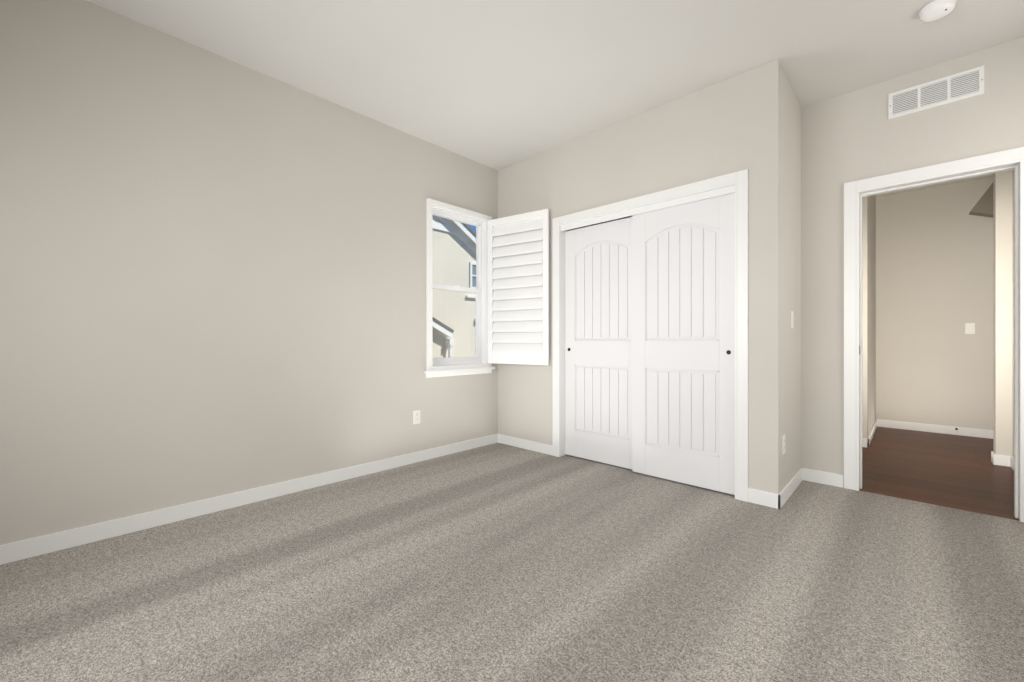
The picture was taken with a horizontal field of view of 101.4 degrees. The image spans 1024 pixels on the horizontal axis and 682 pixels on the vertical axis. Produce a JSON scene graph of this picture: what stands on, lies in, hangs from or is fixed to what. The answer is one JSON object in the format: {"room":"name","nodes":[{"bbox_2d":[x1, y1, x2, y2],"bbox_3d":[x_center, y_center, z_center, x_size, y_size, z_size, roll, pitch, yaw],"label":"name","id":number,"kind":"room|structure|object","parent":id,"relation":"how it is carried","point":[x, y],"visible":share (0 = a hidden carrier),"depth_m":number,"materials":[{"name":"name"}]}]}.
{"room":"empty bedroom","nodes":[
{"label":"empty bedroom","id":0,"kind":"room"},
{"bbox_2d":[0,0,497,544],"bbox_3d":[-1.461,-0.349,2.961,0.160,2.740,5.380,0,0,44],"label":"wall","id":1,"kind":"structure","parent":0,"point":[212,274],"depth_m":2.43,"materials":[{"name":"beige paint"}]},
{"bbox_2d":[0,434,495,564],"bbox_3d":[-1.652,0.977,2.633,0.013,0.088,4.400,0,0,44],"label":"baseboard","id":2,"kind":"structure","parent":1,"relation":"attached to","point":[35,546],"depth_m":2.46,"materials":[{"name":"white wood"}]},
{"bbox_2d":[413,410,419,423],"bbox_3d":[-0.802,0.641,3.533,0.008,0.115,0.070,0,0,44],"label":"outlet","id":3,"kind":"object","parent":1,"relation":"attached to","point":[416,416],"visible":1,"depth_m":3.53,"materials":[{"name":"white plastic"}]},
{"bbox_2d":[424,198,494,377],"bbox_3d":[-0.501,-0.454,3.901,0.167,1.540,0.795,0,0,44],"label":"window unit","id":4,"kind":"structure","parent":1,"relation":"in","point":[477,357],"depth_m":3.94,"materials":[{"name":"white plastic"}]},
{"bbox_2d":[487,209,548,364],"bbox_3d":[0.046,-0.479,3.913,0.668,1.390,0.034,0,0,33],"label":"shutter panel","id":5,"kind":"object","parent":4,"relation":"attached to","point":[518,314],"visible":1,"depth_m":3.89,"materials":[{"name":"white wood"}]},
{"bbox_2d":[0,443,1023,681],"bbox_3d":[-0.066,1.071,1.554,4.120,0.100,5.260,0,0,44],"label":"floor","id":6,"kind":"structure","parent":0,"point":[497,562],"depth_m":1.73,"materials":[{"name":"grey carpet"}]},
{"bbox_2d":[86,0,1023,196],"bbox_3d":[1.216,-1.779,2.584,4.560,0.120,8.520,0,0,44],"label":"ceiling","id":7,"kind":"structure","parent":0,"point":[497,85],"depth_m":2.47,"materials":[{"name":"white paint"}]},
{"bbox_2d":[918,0,956,21],"bbox_3d":[2.189,-1.697,2.157,0.140,0.044,0.140,0,0,44],"label":"smoke detector","id":8,"kind":"object","parent":7,"relation":"attached to","point":[934,10],"visible":1,"depth_m":2.14,"materials":[{"name":"white plastic"}]},
{"bbox_2d":[498,59,782,493],"bbox_3d":[0.782,-0.349,3.438,2.435,2.740,0.120,0,0,44],"label":"wall","id":9,"kind":"structure","parent":0,"point":[731,125],"depth_m":2.87,"materials":[{"name":"beige paint"}]},
{"bbox_2d":[496,434,551,454],"bbox_3d":[0.121,0.977,3.973,0.680,0.088,0.013,0,0,44],"label":"baseboard","id":10,"kind":"structure","parent":9,"relation":"attached to","point":[500,438],"depth_m":3.97,"materials":[{"name":"white wood"}]},
{"bbox_2d":[565,217,631,468],"bbox_3d":[0.751,0.017,3.499,0.735,1.985,0.041,0,0,44],"label":"closet door","id":11,"kind":"structure","parent":9,"relation":"in","point":[598,342],"depth_m":3.50,"materials":[{"name":"white wood"}]},
{"bbox_2d":[552,169,747,501],"bbox_3d":[0.974,-0.035,3.244,1.564,2.112,0.136,0,0,44],"label":"trim","id":12,"kind":"structure","parent":9,"relation":"attached to","point":[736,183],"depth_m":2.92,"materials":[{"name":"white wood"}]},
{"bbox_2d":[632,193,734,494],"bbox_3d":[1.210,0.017,3.005,0.735,1.985,0.041,0,0,44],"label":"closet door","id":13,"kind":"structure","parent":9,"relation":"in","point":[683,343],"depth_m":2.97,"materials":[{"name":"white wood"}]},
{"bbox_2d":[783,70,800,487],"bbox_3d":[1.876,-0.349,2.909,0.120,2.740,0.620,0,0,44],"label":"wall","id":14,"kind":"structure","parent":0,"point":[791,274],"depth_m":2.84,"materials":[{"name":"beige paint"}]},
{"bbox_2d":[782,435,784,454],"bbox_3d":[1.724,0.656,2.657,0.008,0.115,0.070,0,0,44],"label":"outlet","id":15,"kind":"object","parent":14,"relation":"attached to","point":[783,444],"visible":1,"depth_m":2.64,"materials":[{"name":"white plastic"}]},
{"bbox_2d":[772,468,807,508],"bbox_3d":[1.878,0.977,2.814,0.013,0.088,0.753,0,0,44],"label":"baseboard","id":16,"kind":"structure","parent":14,"relation":"attached to","point":[778,500],"depth_m":2.73,"materials":[{"name":"white wood"}]},
{"bbox_2d":[791,311,794,327],"bbox_3d":[1.906,-0.144,2.839,0.021,0.115,0.070,0,0,44],"label":"light switch","id":17,"kind":"object","parent":14,"relation":"attached to","point":[792,319],"visible":0.98,"depth_m":2.84,"materials":[{"name":"white plastic"}]},
{"bbox_2d":[568,37,1023,474],"bbox_3d":[1.844,-0.349,3.449,3.960,2.740,0.120,0,0,44],"label":"wall","id":18,"kind":"structure","parent":0,"point":[856,135],"depth_m":2.92,"materials":[{"name":"beige paint"}]},
{"bbox_2d":[844,147,1023,521],"bbox_3d":[2.669,-0.037,2.666,0.867,2.116,0.152,0,0,44],"label":"door frame","id":19,"kind":"structure","parent":18,"relation":"attached to","point":[855,192],"depth_m":2.75,"materials":[{"name":"white wood"}]},
{"bbox_2d":[888,65,983,118],"bbox_3d":[2.630,-1.542,2.614,0.420,0.165,0.009,0,0,44],"label":"air vent","id":20,"kind":"object","parent":18,"relation":"in","point":[948,89],"visible":1,"depth_m":2.60,"materials":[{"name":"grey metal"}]},
{"bbox_2d":[862,195,875,437],"bbox_3d":[3.483,-0.349,4.899,1.100,2.740,1.380,0,0,44],"label":"wall","id":21,"kind":"structure","parent":0,"point":[868,311],"depth_m":4.14,"materials":[{"name":"beige paint"}]},
{"bbox_2d":[862,438,865,446],"bbox_3d":[2.996,0.977,4.401,1.080,0.088,0.013,0,0,44],"label":"baseboard","id":22,"kind":"structure","parent":21,"relation":"attached to","point":[863,439],"depth_m":4.03,"materials":[{"name":"white wood"}]},
{"bbox_2d":[866,419,877,447],"bbox_3d":[3.874,0.977,4.504,0.013,0.088,1.373,0,0,44],"label":"baseboard","id":23,"kind":"structure","parent":21,"relation":"attached to","point":[868,440],"depth_m":4.30,"materials":[{"name":"white wood"}]},
{"bbox_2d":[876,177,992,429],"bbox_3d":[4.565,-0.349,4.906,2.900,2.740,0.120,0,0,44],"label":"wall","id":24,"kind":"structure","parent":0,"point":[934,280],"depth_m":4.67,"materials":[{"name":"beige paint"}]},
{"bbox_2d":[878,419,992,438],"bbox_3d":[4.918,0.977,4.479,1.560,0.088,0.013,0,0,44],"label":"baseboard","id":25,"kind":"structure","parent":24,"relation":"attached to","point":[972,432],"depth_m":4.66,"materials":[{"name":"white wood"}]},
{"bbox_2d":[965,323,974,333],"bbox_3d":[4.907,-0.134,4.490,0.070,0.115,0.012,0,0,44],"label":"light switch","id":26,"kind":"object","parent":24,"relation":"attached to","point":[969,328],"visible":1,"depth_m":4.49,"materials":[{"name":"white plastic"}]},
{"bbox_2d":[859,427,1019,520],"bbox_3d":[3.628,1.071,3.920,2.900,0.100,3.260,0,0,44],"label":"floor","id":27,"kind":"structure","parent":0,"point":[960,472],"depth_m":3.28,"materials":[{"name":"brown wood"}]},
{"bbox_2d":[993,170,1013,456],"bbox_3d":[3.630,-0.349,2.905,0.240,2.740,1.550,0,0,44],"label":"wall","id":28,"kind":"structure","parent":0,"point":[1003,313],"depth_m":3.43,"materials":[{"name":"beige paint"}]},
{"bbox_2d":[969,183,992,217],"bbox_3d":[4.201,-1.279,3.721,0.195,0.400,0.120,0,0,44],"label":"bracket","id":29,"kind":"object","parent":28,"relation":"attached to","point":[983,206],"visible":0.55,"depth_m":3.68,"materials":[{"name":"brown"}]},
{"bbox_2d":[1007,455,1013,470],"bbox_3d":[3.565,0.977,2.895,0.020,0.088,1.414,0,0,44],"label":"baseboard","id":30,"kind":"structure","parent":28,"relation":"attached to","point":[1010,459],"depth_m":3.39,"materials":[{"name":"white wood"}]},
{"label":"outside","id":31,"kind":"structure","parent":0,"visible":0},
{"bbox_2d":[432,215,475,357],"bbox_3d":[-5.277,-2.645,9.108,13.840,9.332,28.000,0,0,44],"label":"neighbor house","id":32,"kind":"structure","parent":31,"point":[449,258],"depth_m":8.36,"materials":[{"name":"beige paint"}]}
]}

